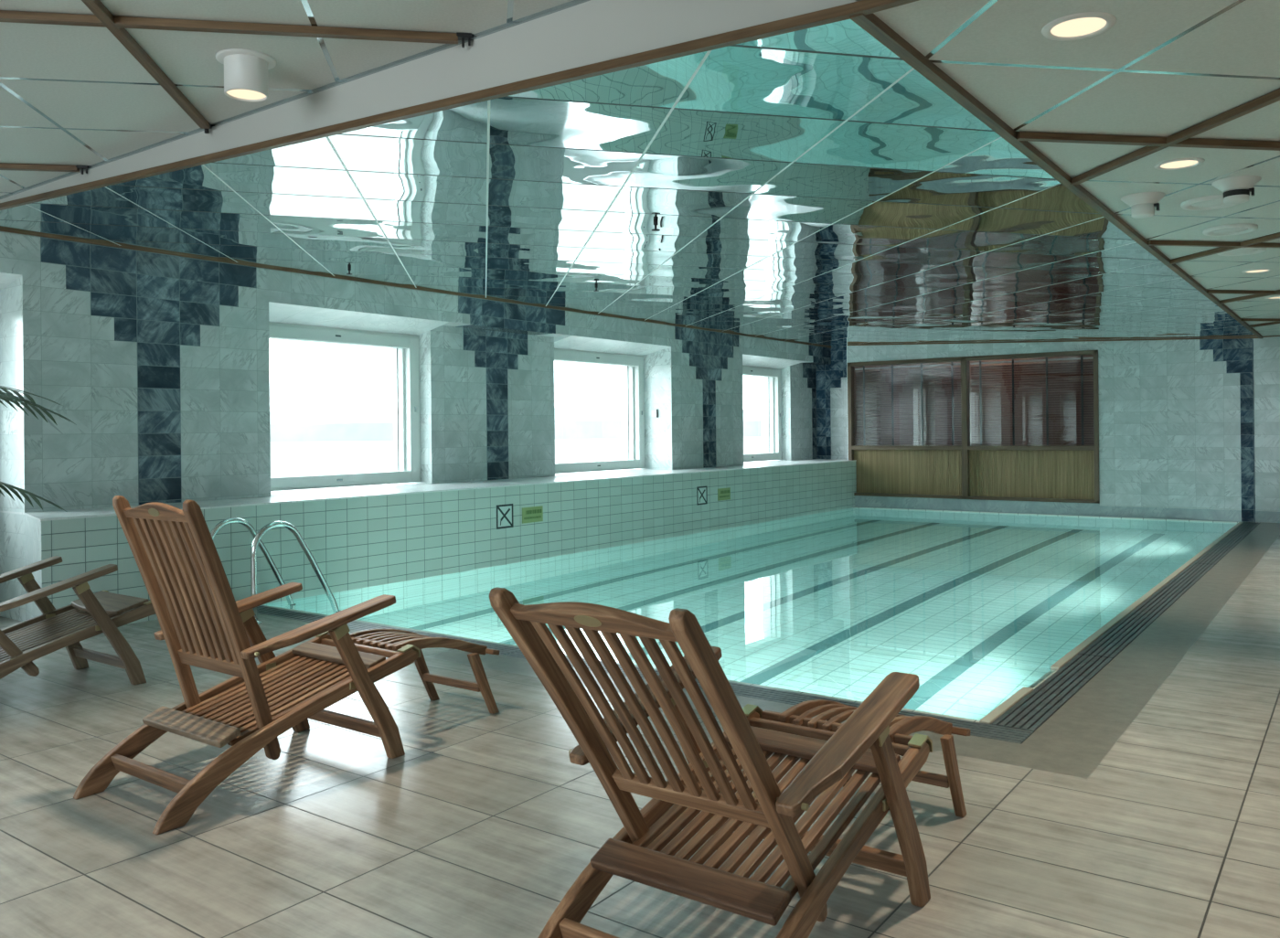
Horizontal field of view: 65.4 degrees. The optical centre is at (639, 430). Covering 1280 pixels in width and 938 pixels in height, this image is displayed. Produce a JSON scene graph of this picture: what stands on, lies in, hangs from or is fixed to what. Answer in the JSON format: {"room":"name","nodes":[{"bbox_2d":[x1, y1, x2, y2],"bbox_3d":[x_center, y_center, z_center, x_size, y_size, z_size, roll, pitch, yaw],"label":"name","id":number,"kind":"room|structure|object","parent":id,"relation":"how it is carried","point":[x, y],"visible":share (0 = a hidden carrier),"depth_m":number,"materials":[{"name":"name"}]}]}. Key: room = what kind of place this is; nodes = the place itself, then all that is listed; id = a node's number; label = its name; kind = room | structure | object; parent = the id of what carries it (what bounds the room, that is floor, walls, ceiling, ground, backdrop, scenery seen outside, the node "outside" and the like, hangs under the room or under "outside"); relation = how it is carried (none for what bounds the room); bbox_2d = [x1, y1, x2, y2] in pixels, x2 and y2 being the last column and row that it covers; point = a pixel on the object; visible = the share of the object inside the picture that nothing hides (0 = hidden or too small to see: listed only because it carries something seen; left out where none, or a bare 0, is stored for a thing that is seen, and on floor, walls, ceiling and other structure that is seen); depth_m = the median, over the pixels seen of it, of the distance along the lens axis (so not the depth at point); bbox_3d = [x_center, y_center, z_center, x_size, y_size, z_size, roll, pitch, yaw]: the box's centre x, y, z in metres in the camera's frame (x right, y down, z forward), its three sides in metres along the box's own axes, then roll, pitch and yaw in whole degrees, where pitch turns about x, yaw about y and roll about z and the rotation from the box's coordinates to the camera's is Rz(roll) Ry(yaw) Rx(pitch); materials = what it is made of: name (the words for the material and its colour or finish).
{"room":"indoor swimming pool","nodes":[
{"label":"indoor swimming pool","id":0,"kind":"room"},
{"bbox_2d":[0,272,21,291],"bbox_3d":[-4.653,-0.907,5.638,0.750,0.095,1.830,-1,0,36],"label":"wall","id":1,"kind":"structure","parent":0,"point":[5,279],"depth_m":6.17,"materials":[{"name":"stone"}]},
{"bbox_2d":[0,274,270,512],"bbox_3d":[-3.603,-0.231,7.067,0.750,1.469,1.710,-1,0,36],"label":"wall","id":2,"kind":"structure","parent":0,"point":[52,347],"depth_m":6.54,"materials":[{"name":"tile"}]},
{"bbox_2d":[40,236,256,505],"bbox_3d":[-3.305,-0.536,6.848,0.014,2.074,1.500,-1,0,36],"label":"wall tiles","id":3,"kind":"structure","parent":2,"relation":"attached to","point":[160,303],"depth_m":6.83,"materials":[{"name":"blue tile"}]},
{"bbox_2d":[268,321,420,490],"bbox_3d":[-2.652,-0.198,8.565,0.218,1.355,1.830,-1,0,36],"label":"window","id":4,"kind":"structure","parent":2,"relation":"in","point":[405,347],"depth_m":9.06,"materials":[{"name":"grey paint"}]},
{"bbox_2d":[0,0,573,196],"bbox_3d":[-2.001,-1.278,0.881,10.650,0.050,5.480,-1,0,36],"label":"ceiling","id":5,"kind":"structure","parent":0,"point":[70,95],"depth_m":3.39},
{"bbox_2d":[0,163,89,174],"bbox_3d":[-4.020,-1.212,4.481,2.881,0.040,0.037,-1,0,-9],"label":"batten","id":6,"kind":"object","parent":5,"relation":"attached to","point":[3,166],"visible":1,"depth_m":4.66,"materials":[{"name":"brown wood"}]},
{"bbox_2d":[81,0,212,133],"bbox_3d":[-1.424,-1.238,1.842,0.036,0.040,4.570,-1,0,-9],"label":"batten","id":7,"kind":"object","parent":5,"relation":"attached to","point":[97,7],"visible":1,"depth_m":3.33,"materials":[{"name":"brown wood"}]},
{"bbox_2d":[0,10,472,47],"bbox_3d":[-2.655,-1.226,2.865,4.288,0.040,0.036,-1,0,-9],"label":"batten","id":8,"kind":"object","parent":5,"relation":"attached to","point":[5,16],"visible":1,"depth_m":3.08,"materials":[{"name":"brown wood"}]},
{"bbox_2d":[215,48,276,101],"bbox_3d":[-1.334,-1.198,3.379,0.190,0.124,0.190,-1,0,36],"label":"lamp","id":9,"kind":"object","parent":5,"relation":"attached to","point":[245,70],"visible":1,"depth_m":3.33,"materials":[{"name":"white plastic"}]},
{"bbox_2d":[268,301,448,335],"bbox_3d":[-2.566,-0.928,8.497,0.750,0.095,1.830,-1,0,36],"label":"wall","id":10,"kind":"structure","parent":0,"point":[278,313],"depth_m":8.36,"materials":[{"name":"paint"}]},
{"bbox_2d":[0,231,812,362],"bbox_3d":[-2.487,-1.279,8.610,0.750,0.605,17.390,-1,0,36],"label":"wall","id":11,"kind":"structure","parent":0,"point":[19,253],"depth_m":8.44,"materials":[{"name":"stone"}]},
{"bbox_2d":[0,0,590,199],"bbox_3d":[-0.084,-1.266,2.870,9.900,0.012,0.012,-1,0,36],"label":"trim","id":12,"kind":"structure","parent":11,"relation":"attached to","point":[573,3],"depth_m":3.62,"materials":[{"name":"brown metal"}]},
{"bbox_2d":[0,228,831,347],"bbox_3d":[-0.561,-1.255,10.597,0.016,0.018,11.910,-1,0,36],"label":"trim","id":13,"kind":"structure","parent":11,"relation":"attached to","point":[1,229],"depth_m":7.98,"materials":[{"name":"brown wood"}]},
{"bbox_2d":[0,0,860,202],"bbox_3d":[-0.066,-1.150,2.893,9.900,0.244,0.050,-1,0,36],"label":"ceiling beam","id":14,"kind":"structure","parent":11,"relation":"attached to","point":[592,31],"depth_m":3.14,"materials":[{"name":"grey paint"}]},
{"bbox_2d":[0,0,919,210],"bbox_3d":[-0.081,-1.139,2.873,9.900,0.263,0.028,-1,0,36],"label":"trim","id":15,"kind":"structure","parent":11,"relation":"attached to","point":[843,12],"depth_m":3.06,"materials":[{"name":"brown wood"}]},
{"bbox_2d":[458,295,565,333],"bbox_3d":[-1.222,-1.292,9.711,0.014,0.605,1.500,-1,0,36],"label":"trim","id":16,"kind":"structure","parent":11,"relation":"attached to","point":[482,312],"depth_m":9.66,"materials":[{"name":"blue tile"}]},
{"bbox_2d":[455,324,829,364],"bbox_3d":[0.601,-1.011,12.412,0.250,0.014,7.610,-1,0,36],"label":"trim","id":17,"kind":"structure","parent":11,"relation":"attached to","point":[474,326],"depth_m":9.80,"materials":[{"name":"blue tile"}]},
{"bbox_2d":[808,344,831,363],"bbox_3d":[2.719,-1.332,15.110,0.014,0.605,0.750,-1,0,36],"label":"trim","id":18,"kind":"structure","parent":11,"relation":"attached to","point":[820,354],"depth_m":15.12,"materials":[{"name":"blue tile"}]},
{"bbox_2d":[0,460,856,624],"bbox_3d":[-0.381,0.830,10.660,1.000,0.694,11.620,-1,0,36],"label":"wall","id":19,"kind":"structure","parent":0,"point":[360,542],"depth_m":8.01,"materials":[{"name":"tile"}]},
{"bbox_2d":[0,458,856,521],"bbox_3d":[-0.424,0.477,10.687,1.104,0.012,11.624,-1,0,36],"label":"trim","id":20,"kind":"structure","parent":19,"relation":"on","point":[342,493],"depth_m":8.42,"materials":[{"name":"stone"}]},
{"bbox_2d":[495,503,513,529],"bbox_3d":[-1.181,0.747,8.711,0.007,0.208,0.210,-1,0,36],"label":"sign","id":21,"kind":"object","parent":19,"relation":"attached to","point":[504,513],"visible":1,"depth_m":8.71,"materials":[{"name":"grey plastic"}]},
{"bbox_2d":[522,505,543,523],"bbox_3d":[-0.970,0.756,9.001,0.005,0.140,0.274,-1,0,36],"label":"sign","id":22,"kind":"object","parent":19,"relation":"attached to","point":[533,514],"visible":1,"depth_m":9.00,"materials":[{"name":"green plastic"}]},
{"bbox_2d":[696,485,707,505],"bbox_3d":[0.703,0.732,11.292,0.007,0.208,0.210,-1,0,36],"label":"sign","id":23,"kind":"object","parent":19,"relation":"attached to","point":[701,491],"visible":1,"depth_m":11.29,"materials":[{"name":"grey plastic"}]},
{"bbox_2d":[717,487,730,501],"bbox_3d":[0.986,0.741,11.680,0.005,0.140,0.274,-1,0,36],"label":"sign","id":24,"kind":"object","parent":19,"relation":"attached to","point":[723,494],"visible":1,"depth_m":11.67,"materials":[{"name":"green plastic"}]},
{"bbox_2d":[414,325,554,483],"bbox_3d":[-1.613,-0.251,10.004,0.500,1.469,1.720,-1,0,36],"label":"wall","id":25,"kind":"structure","parent":0,"point":[453,390],"depth_m":9.58,"materials":[{"name":"tile"}]},
{"bbox_2d":[462,327,527,479],"bbox_3d":[-1.414,-0.253,9.858,0.014,1.469,0.900,-1,0,36],"label":"trim","id":26,"kind":"structure","parent":25,"relation":"attached to","point":[496,351],"depth_m":9.84,"materials":[{"name":"blue tile"}]},
{"bbox_2d":[554,335,669,356],"bbox_3d":[-0.473,-0.950,11.364,0.750,0.095,1.830,-1,0,36],"label":"wall","id":27,"kind":"structure","parent":0,"point":[567,342],"depth_m":11.18,"materials":[{"name":"paint"}]},
{"bbox_2d":[0,535,1279,937],"bbox_3d":[1.534,1.252,5.390,10.300,0.250,16.900,-1,0,36],"label":"floor","id":28,"kind":"structure","parent":0,"point":[485,823],"depth_m":2.90,"materials":[{"name":"tile"}]},
{"bbox_2d":[0,385,76,511],"bbox_3d":[-3.692,0.457,5.152,0.930,1.448,1.508,-1,0,36],"label":"potted palm","id":29,"kind":"object","parent":28,"relation":"on","point":[7,397],"visible":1,"depth_m":5.72,"materials":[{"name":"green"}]},
{"bbox_2d":[0,555,155,685],"bbox_3d":[-2.790,0.768,4.414,0.618,0.807,1.124,-1,0,36],"label":"deck chair","id":30,"kind":"object","parent":28,"relation":"on","point":[91,614],"visible":0.91,"depth_m":4.54,"materials":[{"name":"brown wood"}]},
{"bbox_2d":[210,517,339,624],"bbox_3d":[-2.353,1.288,6.417,0.580,1.458,0.685,-1,0,36],"label":"pool ladder","id":31,"kind":"object","parent":28,"relation":"attached to","point":[257,541],"visible":0.48,"depth_m":6.35,"materials":[{"name":"silver metal"}]},
{"bbox_2d":[73,495,499,834],"bbox_3d":[-1.162,0.680,3.592,0.618,0.950,1.461,-1,0,36],"label":"deck chair","id":32,"kind":"object","parent":28,"relation":"on","point":[202,624],"visible":1,"depth_m":3.28,"materials":[{"name":"brown wood"}]},
{"bbox_2d":[489,586,970,937],"bbox_3d":[0.351,0.719,2.429,0.618,0.840,1.557,-1,0,36],"label":"deck chair","id":33,"kind":"object","parent":28,"relation":"on","point":[650,849],"visible":1,"depth_m":2.09,"materials":[{"name":"brown wood"}]},
{"bbox_2d":[261,506,1256,744],"bbox_3d":[2.234,1.753,9.158,5.180,1.274,9.994,-1,0,36],"label":"basin","id":34,"kind":"object","parent":28,"relation":"in","point":[999,710],"visible":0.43,"depth_m":5.59,"materials":[{"name":"tile"}]},
{"bbox_2d":[257,605,520,654],"bbox_3d":[-1.657,1.175,5.930,2.490,0.029,0.182,-1,0,36],"label":"drain grate","id":35,"kind":"object","parent":34,"relation":"on","point":[264,610],"visible":0.29,"depth_m":5.94,"materials":[{"name":"metal"}]},
{"bbox_2d":[264,507,1237,720],"bbox_3d":[2.223,1.132,9.226,4.892,0.001,9.710,-1,0,36],"label":"water","id":36,"kind":"object","parent":34,"relation":"in","point":[980,607],"visible":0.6,"depth_m":7.09,"materials":[{"name":"teal liquid"}]},
{"bbox_2d":[502,650,1033,743],"bbox_3d":[0.388,1.155,4.436,2.576,0.029,0.182,-1,0,36],"label":"drain grate","id":37,"kind":"object","parent":34,"relation":"on","point":[976,729],"visible":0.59,"depth_m":4.17,"materials":[{"name":"metal"}]},
{"bbox_2d":[990,653,1112,731],"bbox_3d":[1.845,1.140,4.388,0.166,0.029,1.450,-1,0,36],"label":"drain grate","id":38,"kind":"object","parent":34,"relation":"on","point":[1039,705],"visible":0.72,"depth_m":4.27,"materials":[{"name":"metal"}]},
{"bbox_2d":[1079,563,1215,658],"bbox_3d":[3.466,1.123,6.609,0.166,0.029,4.050,-1,0,36],"label":"drain grate","id":39,"kind":"object","parent":34,"relation":"on","point":[1116,638],"visible":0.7,"depth_m":6.03,"materials":[{"name":"metal"}]},
{"bbox_2d":[1193,522,1259,564],"bbox_3d":[5.916,1.099,9.965,0.166,0.029,4.260,-1,0,36],"label":"drain grate","id":40,"kind":"object","parent":34,"relation":"on","point":[1217,552],"visible":0.72,"depth_m":9.54,"materials":[{"name":"metal"}]},
{"bbox_2d":[425,522,1279,778],"bbox_3d":[3.196,1.236,8.299,3.155,0.250,10.240,-1,0,36],"label":"floor strip","id":41,"kind":"object","parent":28,"relation":"on","point":[1080,734],"depth_m":4.41,"materials":[{"name":"tile"}]},
{"bbox_2d":[0,0,1279,346],"bbox_3d":[3.431,-1.198,7.683,9.900,0.268,11.910,-1,0,36],"label":"ceiling","id":42,"kind":"structure","parent":0,"point":[813,186],"depth_m":4.61,"materials":[{"name":"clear mirror"}]},
{"bbox_2d":[651,221,660,231],"bbox_3d":[0.083,-1.091,5.309,0.044,0.049,0.044,-1,0,36],"label":"sprinkler head","id":43,"kind":"object","parent":42,"relation":"attached to","point":[656,223],"visible":1,"depth_m":5.30},
{"bbox_2d":[1041,11,1116,41],"bbox_3d":[1.127,-1.047,2.565,0.176,0.027,0.176,-1,0,36],"label":"recessed light","id":44,"kind":"object","parent":42,"relation":"in","point":[1080,26],"visible":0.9,"depth_m":2.56,"materials":[{"name":"white plastic"}]},
{"bbox_2d":[1120,192,1165,218],"bbox_3d":[2.259,-1.012,4.480,0.180,0.100,0.180,-1,0,36],"label":"lamp","id":45,"kind":"object","parent":42,"relation":"attached to","point":[1143,205],"visible":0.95,"depth_m":4.44,"materials":[{"name":"white plastic"}]},
{"bbox_2d":[1015,131,1279,150],"bbox_3d":[3.400,-1.050,3.806,4.214,0.024,0.034,-1,0,-9],"label":"batten","id":46,"kind":"object","parent":42,"relation":"attached to","point":[1029,136],"visible":1,"depth_m":3.54,"materials":[{"name":"brown wood"}]},
{"bbox_2d":[1070,88,1279,184],"bbox_3d":[2.028,-1.035,2.672,0.034,0.024,2.971,-1,0,-9],"label":"batten","id":47,"kind":"object","parent":42,"relation":"attached to","point":[1268,99],"visible":1,"depth_m":3.45,"materials":[{"name":"brown wood"}]},
{"bbox_2d":[1153,157,1205,170],"bbox_3d":[2.118,-1.057,3.919,0.176,0.027,0.176,-1,0,36],"label":"recessed light","id":48,"kind":"object","parent":42,"relation":"in","point":[1183,163],"visible":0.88,"depth_m":3.91,"materials":[{"name":"white plastic"}]},
{"bbox_2d":[1180,194,1237,210],"bbox_3d":[2.626,-1.052,4.585,0.250,0.028,0.250,-1,0,36],"label":"ceiling speaker","id":49,"kind":"object","parent":42,"relation":"attached to","point":[1210,202],"visible":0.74,"depth_m":4.57,"materials":[{"name":"white plastic"}]},
{"bbox_2d":[1146,240,1279,247],"bbox_3d":[4.901,-1.065,5.862,4.214,0.024,0.034,-1,0,-9],"label":"batten","id":50,"kind":"object","parent":42,"relation":"attached to","point":[1149,242],"visible":1,"depth_m":5.58,"materials":[{"name":"brown wood"}]},
{"bbox_2d":[1169,232,1279,264],"bbox_3d":[3.625,-1.051,4.114,0.034,0.024,4.214,-1,0,-9],"label":"batten","id":51,"kind":"object","parent":42,"relation":"attached to","point":[1274,236],"visible":1,"depth_m":5.75,"materials":[{"name":"brown wood"}]},
{"bbox_2d":[1202,224,1258,236],"bbox_3d":[3.092,-1.056,5.229,0.250,0.028,0.250,-1,0,36],"label":"ceiling speaker","id":52,"kind":"object","parent":42,"relation":"attached to","point":[1231,229],"visible":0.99,"depth_m":5.20,"materials":[{"name":"white plastic"}]},
{"bbox_2d":[1211,175,1260,204],"bbox_3d":[2.517,-1.015,4.211,0.180,0.100,0.180,-1,0,36],"label":"lamp","id":53,"kind":"object","parent":42,"relation":"attached to","point":[1235,189],"visible":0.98,"depth_m":4.17,"materials":[{"name":"white plastic"}]},
{"bbox_2d":[1216,247,1266,255],"bbox_3d":[3.535,-1.061,5.862,0.250,0.028,0.250,-1,0,36],"label":"ceiling speaker","id":54,"kind":"object","parent":42,"relation":"attached to","point":[1240,251],"visible":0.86,"depth_m":5.84,"materials":[{"name":"white plastic"}]},
{"bbox_2d":[1206,289,1279,294],"bbox_3d":[6.402,-1.080,7.918,4.214,0.024,0.034,-1,0,-9],"label":"batten","id":55,"kind":"object","parent":42,"relation":"attached to","point":[1237,292],"visible":1,"depth_m":7.62,"materials":[{"name":"brown wood"}]},
{"bbox_2d":[1219,289,1279,303],"bbox_3d":[5.126,-1.066,6.170,0.034,0.024,4.214,-1,0,-9],"label":"batten","id":56,"kind":"object","parent":42,"relation":"attached to","point":[1278,291],"visible":0.82,"depth_m":7.95,"materials":[{"name":"brown wood"}]},
{"bbox_2d":[1241,268,1272,273],"bbox_3d":[4.125,-1.077,6.668,0.176,0.027,0.176,-1,0,36],"label":"recessed light","id":57,"kind":"object","parent":42,"relation":"in","point":[1254,271],"visible":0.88,"depth_m":6.67,"materials":[{"name":"white plastic"}]},
{"bbox_2d":[1241,318,1279,321],"bbox_3d":[7.531,-1.091,9.916,3.463,0.024,0.034,-1,0,-9],"label":"batten","id":58,"kind":"object","parent":42,"relation":"attached to","point":[1242,319],"visible":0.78,"depth_m":9.66,"materials":[{"name":"brown wood"}]},
{"bbox_2d":[1248,321,1279,327],"bbox_3d":[6.627,-1.081,8.226,0.034,0.024,4.214,-1,0,-9],"label":"batten","id":59,"kind":"object","parent":42,"relation":"attached to","point":[1270,323],"visible":1,"depth_m":10.09,"materials":[{"name":"brown wood"}]},
{"bbox_2d":[1265,296,1279,298],"bbox_3d":[5.158,-1.088,8.072,0.176,0.027,0.176,-1,0,36],"label":"recessed light","id":60,"kind":"object","parent":42,"relation":"in","point":[1271,297],"visible":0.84,"depth_m":8.08,"materials":[{"name":"white plastic"}]},
{"bbox_2d":[620,346,743,469],"bbox_3d":[0.569,-0.273,12.781,0.750,1.469,1.680,-1,0,36],"label":"wall","id":61,"kind":"structure","parent":0,"point":[673,440],"depth_m":12.12,"materials":[{"name":"tile"}]},
{"bbox_2d":[554,348,644,473],"bbox_3d":[-0.559,-0.219,11.432,0.218,1.355,1.830,-1,0,36],"label":"window","id":62,"kind":"structure","parent":61,"relation":"in","point":[634,391],"depth_m":12.01,"materials":[{"name":"grey paint"}]},
{"bbox_2d":[650,409,658,417],"bbox_3d":[0.171,-0.209,12.014,0.092,0.100,0.020,-1,0,36],"label":"wall switch","id":63,"kind":"object","parent":61,"relation":"attached to","point":[654,413],"visible":1,"depth_m":12.01,"materials":[{"name":"white plastic"}]},
{"bbox_2d":[674,326,738,467],"bbox_3d":[0.867,-0.579,12.562,0.014,2.074,1.500,-1,0,36],"label":"trim","id":64,"kind":"structure","parent":61,"relation":"attached to","point":[709,351],"depth_m":12.54,"materials":[{"name":"blue tile"}]},
{"bbox_2d":[742,365,781,461],"bbox_3d":[1.511,-0.240,14.267,0.218,1.355,1.830,-1,0,36],"label":"window","id":65,"kind":"structure","parent":61,"relation":"in","point":[773,381],"depth_m":14.87,"materials":[{"name":"grey paint"}]},
{"bbox_2d":[742,354,804,369],"bbox_3d":[1.597,-0.971,14.199,0.750,0.095,1.830,-1,0,36],"label":"wall","id":66,"kind":"structure","parent":0,"point":[749,360],"depth_m":14.20,"materials":[{"name":"paint"}]},
{"bbox_2d":[760,362,812,460],"bbox_3d":[2.296,-0.291,15.359,0.500,1.469,0.860,-1,0,36],"label":"wall","id":67,"kind":"structure","parent":0,"point":[796,398],"depth_m":15.05,"materials":[{"name":"stone"}]},
{"bbox_2d":[802,363,817,458],"bbox_3d":[2.616,-0.294,15.379,0.014,1.469,0.450,-1,0,36],"label":"trim","id":68,"kind":"structure","parent":67,"relation":"attached to","point":[809,371],"depth_m":15.47,"materials":[{"name":"blue tile"}]},
{"bbox_2d":[830,377,847,458],"bbox_3d":[2.889,-0.211,15.533,1.250,2.850,0.120,-1,0,36],"label":"wall","id":69,"kind":"structure","parent":0,"point":[838,396],"depth_m":15.33,"materials":[{"name":"tile"}]},
{"bbox_2d":[816,346,846,458],"bbox_3d":[3.049,-0.601,15.342,0.740,2.074,0.015,-1,0,36],"label":"trim","id":70,"kind":"structure","parent":69,"relation":"attached to","point":[829,376],"depth_m":15.45,"materials":[{"name":"blue tile"}]},
{"bbox_2d":[846,344,848,460],"bbox_3d":[3.208,-0.345,14.921,0.010,2.590,0.490,-1,0,36],"label":"wall","id":71,"kind":"structure","parent":0,"point":[847,345],"depth_m":14.72,"materials":[{"name":"stone"}]},
{"bbox_2d":[853,354,1094,446],"bbox_3d":[4.862,-0.281,14.260,3.520,2.850,1.130,-1,0,36],"label":"wall","id":72,"kind":"structure","parent":0,"point":[1087,356],"depth_m":14.75,"materials":[{"name":"brown wood"}]},
{"bbox_2d":[847,336,1279,522],"bbox_3d":[6.905,0.348,11.996,9.400,4.050,0.124,-1,0,36],"label":"wall","id":73,"kind":"structure","parent":0,"point":[1169,414],"depth_m":12.26,"materials":[{"name":"tile"}]},
{"bbox_2d":[847,350,1099,503],"bbox_3d":[4.481,-0.040,13.735,3.420,1.955,0.130,-1,0,36],"label":"window","id":74,"kind":"structure","parent":73,"relation":"in","point":[965,471],"depth_m":13.66,"materials":[{"name":"brown wood"}]},
{"bbox_2d":[854,362,961,445],"bbox_3d":[3.846,-0.376,14.302,1.610,1.160,0.038,-1,0,36],"label":"blind","id":75,"kind":"object","parent":74,"relation":"attached to","point":[922,401],"visible":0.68,"depth_m":14.29,"materials":[{"name":"red"}]},
{"bbox_2d":[970,355,1093,445],"bbox_3d":[5.215,-0.390,13.303,1.600,1.160,0.038,-1,0,36],"label":"blind","id":76,"kind":"object","parent":74,"relation":"attached to","point":[980,407],"visible":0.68,"depth_m":13.29,"materials":[{"name":"red"}]},
{"bbox_2d":[849,12,1263,338],"bbox_3d":[3.893,-1.059,7.043,0.034,0.030,11.420,-1,0,36],"label":"trim","id":77,"kind":"structure","parent":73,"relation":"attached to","point":[869,23],"depth_m":3.33,"materials":[{"name":"brown wood"}]},
{"bbox_2d":[847,335,1279,345],"bbox_3d":[6.854,-1.195,11.940,9.390,0.236,0.016,-1,0,36],"label":"trim","id":78,"kind":"structure","parent":73,"relation":"attached to","point":[1268,336],"depth_m":12.89,"materials":[{"name":"brown wood"}]},
{"bbox_2d":[1199,336,1255,522],"bbox_3d":[6.981,-0.303,11.866,0.552,2.750,0.017,-1,0,36],"label":"trim","id":79,"kind":"structure","parent":73,"relation":"attached to","point":[1238,353],"depth_m":11.75,"materials":[{"name":"blue tile"}]},
{"label":"outside","id":80,"kind":"structure","parent":0,"visible":0},
{"bbox_2d":[270,436,764,491],"bbox_3d":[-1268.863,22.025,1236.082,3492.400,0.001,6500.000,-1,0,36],"label":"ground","id":81,"kind":"structure","parent":80,"point":[329,457],"depth_m":417.24,"materials":[{"name":"white"}]},
{"bbox_2d":[269,405,761,441],"bbox_3d":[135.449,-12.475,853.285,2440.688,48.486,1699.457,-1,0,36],"label":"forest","id":82,"kind":"object","parent":81,"relation":"on","point":[570,422],"visible":0.12,"depth_m":1281.42,"materials":[{"name":"white"}]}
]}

